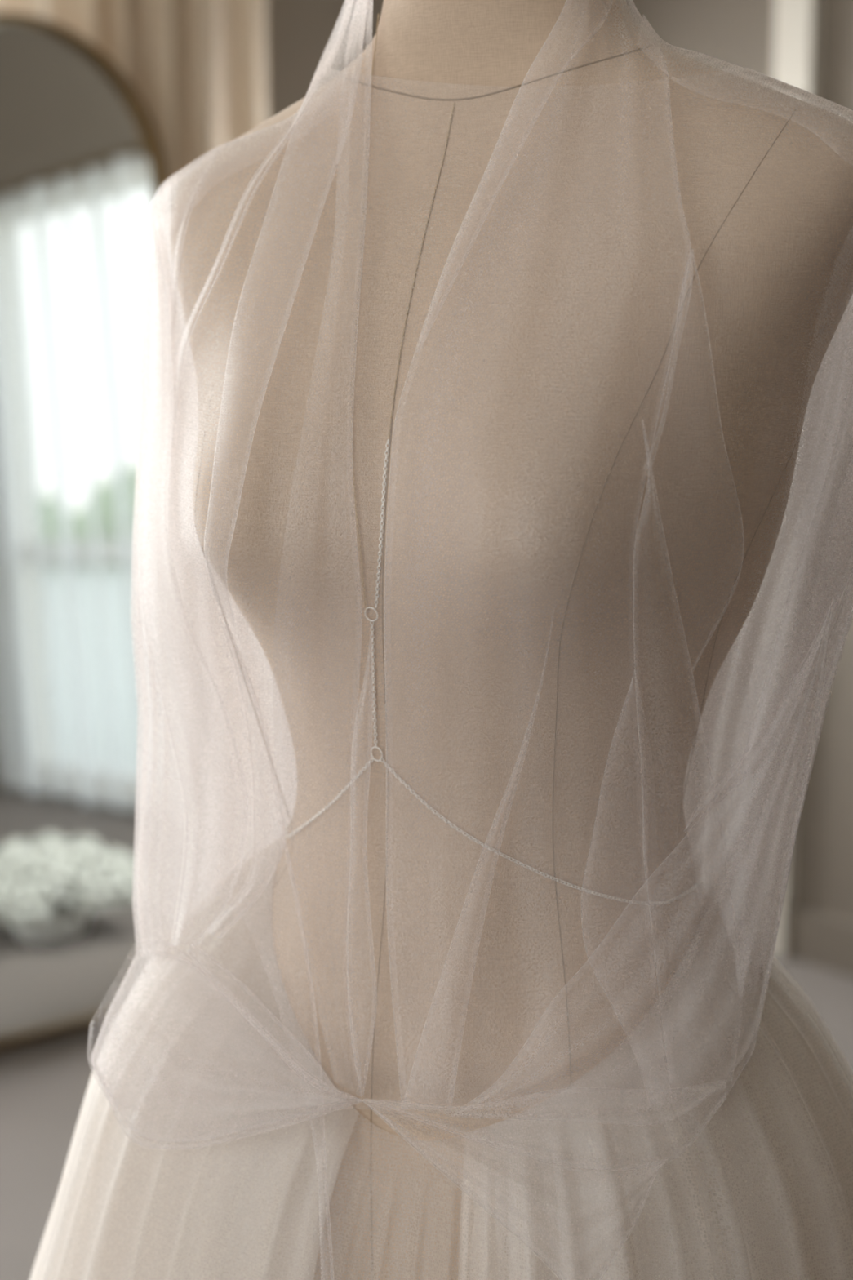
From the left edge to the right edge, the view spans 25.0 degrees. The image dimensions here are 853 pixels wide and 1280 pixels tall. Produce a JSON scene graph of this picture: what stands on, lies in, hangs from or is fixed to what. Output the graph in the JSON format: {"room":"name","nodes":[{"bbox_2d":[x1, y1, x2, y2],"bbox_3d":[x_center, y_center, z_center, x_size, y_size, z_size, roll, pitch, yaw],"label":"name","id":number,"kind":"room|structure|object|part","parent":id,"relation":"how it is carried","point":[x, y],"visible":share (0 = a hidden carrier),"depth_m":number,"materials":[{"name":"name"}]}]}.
{"room":"bridal shop","nodes":[
{"label":"bridal shop","id":0,"kind":"room"},
{"bbox_2d":[265,0,383,839],"bbox_3d":[-1.607,-0.508,3.367,5.080,2.750,0.140,-7,12,-39],"label":"wall","id":1,"kind":"structure","parent":0,"point":[299,33],"depth_m":4.28,"materials":[{"name":"beige paint"}]},
{"bbox_2d":[0,954,852,1279],"bbox_3d":[0.109,1.219,1.570,5.080,0.100,5.480,-7,12,-39],"label":"floor","id":2,"kind":"structure","parent":0,"point":[44,1082],"depth_m":3.53,"materials":[{"name":"carpet"}]},
{"bbox_2d":[0,12,198,1048],"bbox_3d":[-0.755,-0.200,3.758,0.634,1.984,0.125,-7,12,-39],"label":"floor mirror","id":3,"kind":"object","parent":2,"relation":"on","point":[82,169],"visible":0.93,"depth_m":3.80,"materials":[{"name":"mirror"}]},
{"bbox_2d":[169,0,852,1279],"bbox_3d":[0.034,0.374,1.107,0.430,1.715,0.430,0,9,0],"label":"dress form","id":4,"kind":"object","parent":2,"relation":"on","point":[518,460],"visible":0.83,"depth_m":0.95,"materials":[{"name":"fabric"}]},
{"bbox_2d":[29,833,852,1279],"bbox_3d":[-0.017,0.657,1.190,0.954,1.106,0.974,0,9,0],"label":"skirt","id":5,"kind":"object","parent":4,"relation":"attached to","point":[132,1211],"visible":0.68,"depth_m":0.99,"materials":[{"name":"white fabric"}]},
{"bbox_2d":[87,0,852,1279],"bbox_3d":[0.033,-0.025,1.058,0.475,0.690,0.350,4,10,24],"label":"veil","id":6,"kind":"object","parent":4,"relation":"on","point":[754,849],"visible":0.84,"depth_m":1.04,"materials":[{"name":"white fabric"}]},
{"bbox_3d":[-0.139,-0.030,1.052,0.031,0.391,0.135,-5,10,-27],"label":"panel","id":7,"kind":"part","parent":6,"relation":"part of","materials":[{"name":"white fabric"}]},
{"bbox_3d":[-0.099,-0.032,1.164,0.148,0.453,0.142,0,9,0],"label":"panel","id":8,"kind":"part","parent":6,"relation":"part of","materials":[{"name":"white fabric"}]},
{"bbox_3d":[-0.113,-0.031,1.143,0.144,0.444,0.108,-5,11,-31],"label":"panel","id":9,"kind":"part","parent":6,"relation":"part of","materials":[{"name":"white fabric"}]},
{"bbox_3d":[-0.107,-0.030,1.126,0.133,0.437,0.105,-5,10,-28],"label":"panel","id":10,"kind":"part","parent":6,"relation":"part of","materials":[{"name":"white fabric"}]},
{"bbox_3d":[-0.111,-0.261,1.048,0.162,0.092,0.040,7,12,39],"label":"shoulder panel","id":11,"kind":"part","parent":6,"relation":"part of","materials":[{"name":"white fabric"}]},
{"bbox_3d":[-0.054,-0.065,1.000,0.053,0.582,0.152,0,9,0],"label":"panel","id":12,"kind":"part","parent":6,"relation":"part of","materials":[{"name":"white fabric"}]},
{"bbox_3d":[0.063,-0.046,0.927,0.158,0.573,0.123,-4,10,-26],"label":"panel","id":13,"kind":"part","parent":6,"relation":"part of","materials":[{"name":"white fabric"}]},
{"bbox_3d":[0.172,-0.261,0.936,0.145,0.103,0.076,2,9,13],"label":"shoulder panel","id":14,"kind":"part","parent":6,"relation":"part of","materials":[{"name":"white fabric"}]},
{"bbox_3d":[0.175,-0.002,1.028,0.148,0.453,0.171,0,9,0],"label":"panel","id":15,"kind":"part","parent":6,"relation":"part of","materials":[{"name":"white fabric"}]},
{"bbox_3d":[0.186,0.001,1.060,0.162,0.475,0.212,0,9,0],"label":"panel","id":16,"kind":"part","parent":6,"relation":"part of","materials":[{"name":"white fabric"}]},
{"bbox_3d":[0.173,-0.003,1.056,0.124,0.464,0.171,-5,10,-28],"label":"panel","id":17,"kind":"part","parent":6,"relation":"part of","materials":[{"name":"white fabric"}]},
{"bbox_3d":[0.207,-0.025,0.947,0.128,0.402,0.036,-4,10,-24],"label":"panel","id":18,"kind":"part","parent":6,"relation":"part of","materials":[{"name":"white fabric"}]},
{"bbox_2d":[284,13,702,905],"bbox_3d":[0.035,-0.102,1.026,0.229,0.456,0.205,0,9,0],"label":"chain","id":19,"kind":"object","parent":4,"relation":"hanging from","point":[293,833],"visible":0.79,"depth_m":0.97,"materials":[{"name":"silver metal"}]},
{"bbox_2d":[626,0,852,921],"bbox_3d":[1.982,-0.434,2.899,0.090,2.750,5.200,-7,12,-39],"label":"wall","id":20,"kind":"structure","parent":0,"point":[740,33],"depth_m":4.25,"materials":[{"name":"beige paint"}]},
{"bbox_2d":[702,878,852,977],"bbox_3d":[0.914,0.679,4.278,0.018,0.120,1.972,-7,12,-39],"label":"baseboard","id":21,"kind":"structure","parent":20,"relation":"attached to","point":[818,939],"depth_m":4.30,"materials":[{"name":"beige paint"}]},
{"bbox_2d":[754,0,821,957],"bbox_3d":[0.792,-0.419,4.243,0.030,2.300,0.100,-7,12,-39],"label":"trim","id":22,"kind":"structure","parent":20,"relation":"attached to","point":[797,29],"depth_m":4.10,"materials":[{"name":"beige paint"}]},
{"bbox_3d":[0.109,-1.595,1.124,7.414,0.100,7.463,0,9,0],"label":"ceiling","id":23,"kind":"structure","parent":0,"visible":0},
{"bbox_2d":[0,0,275,900],"bbox_3d":[-0.792,-0.593,3.842,1.170,2.710,0.111,-8,12,-39],"label":"curtain","id":24,"kind":"object","parent":23,"relation":"hanging from","point":[197,68],"visible":0.06,"depth_m":4.00,"materials":[{"name":"beige fabric"}]}
]}

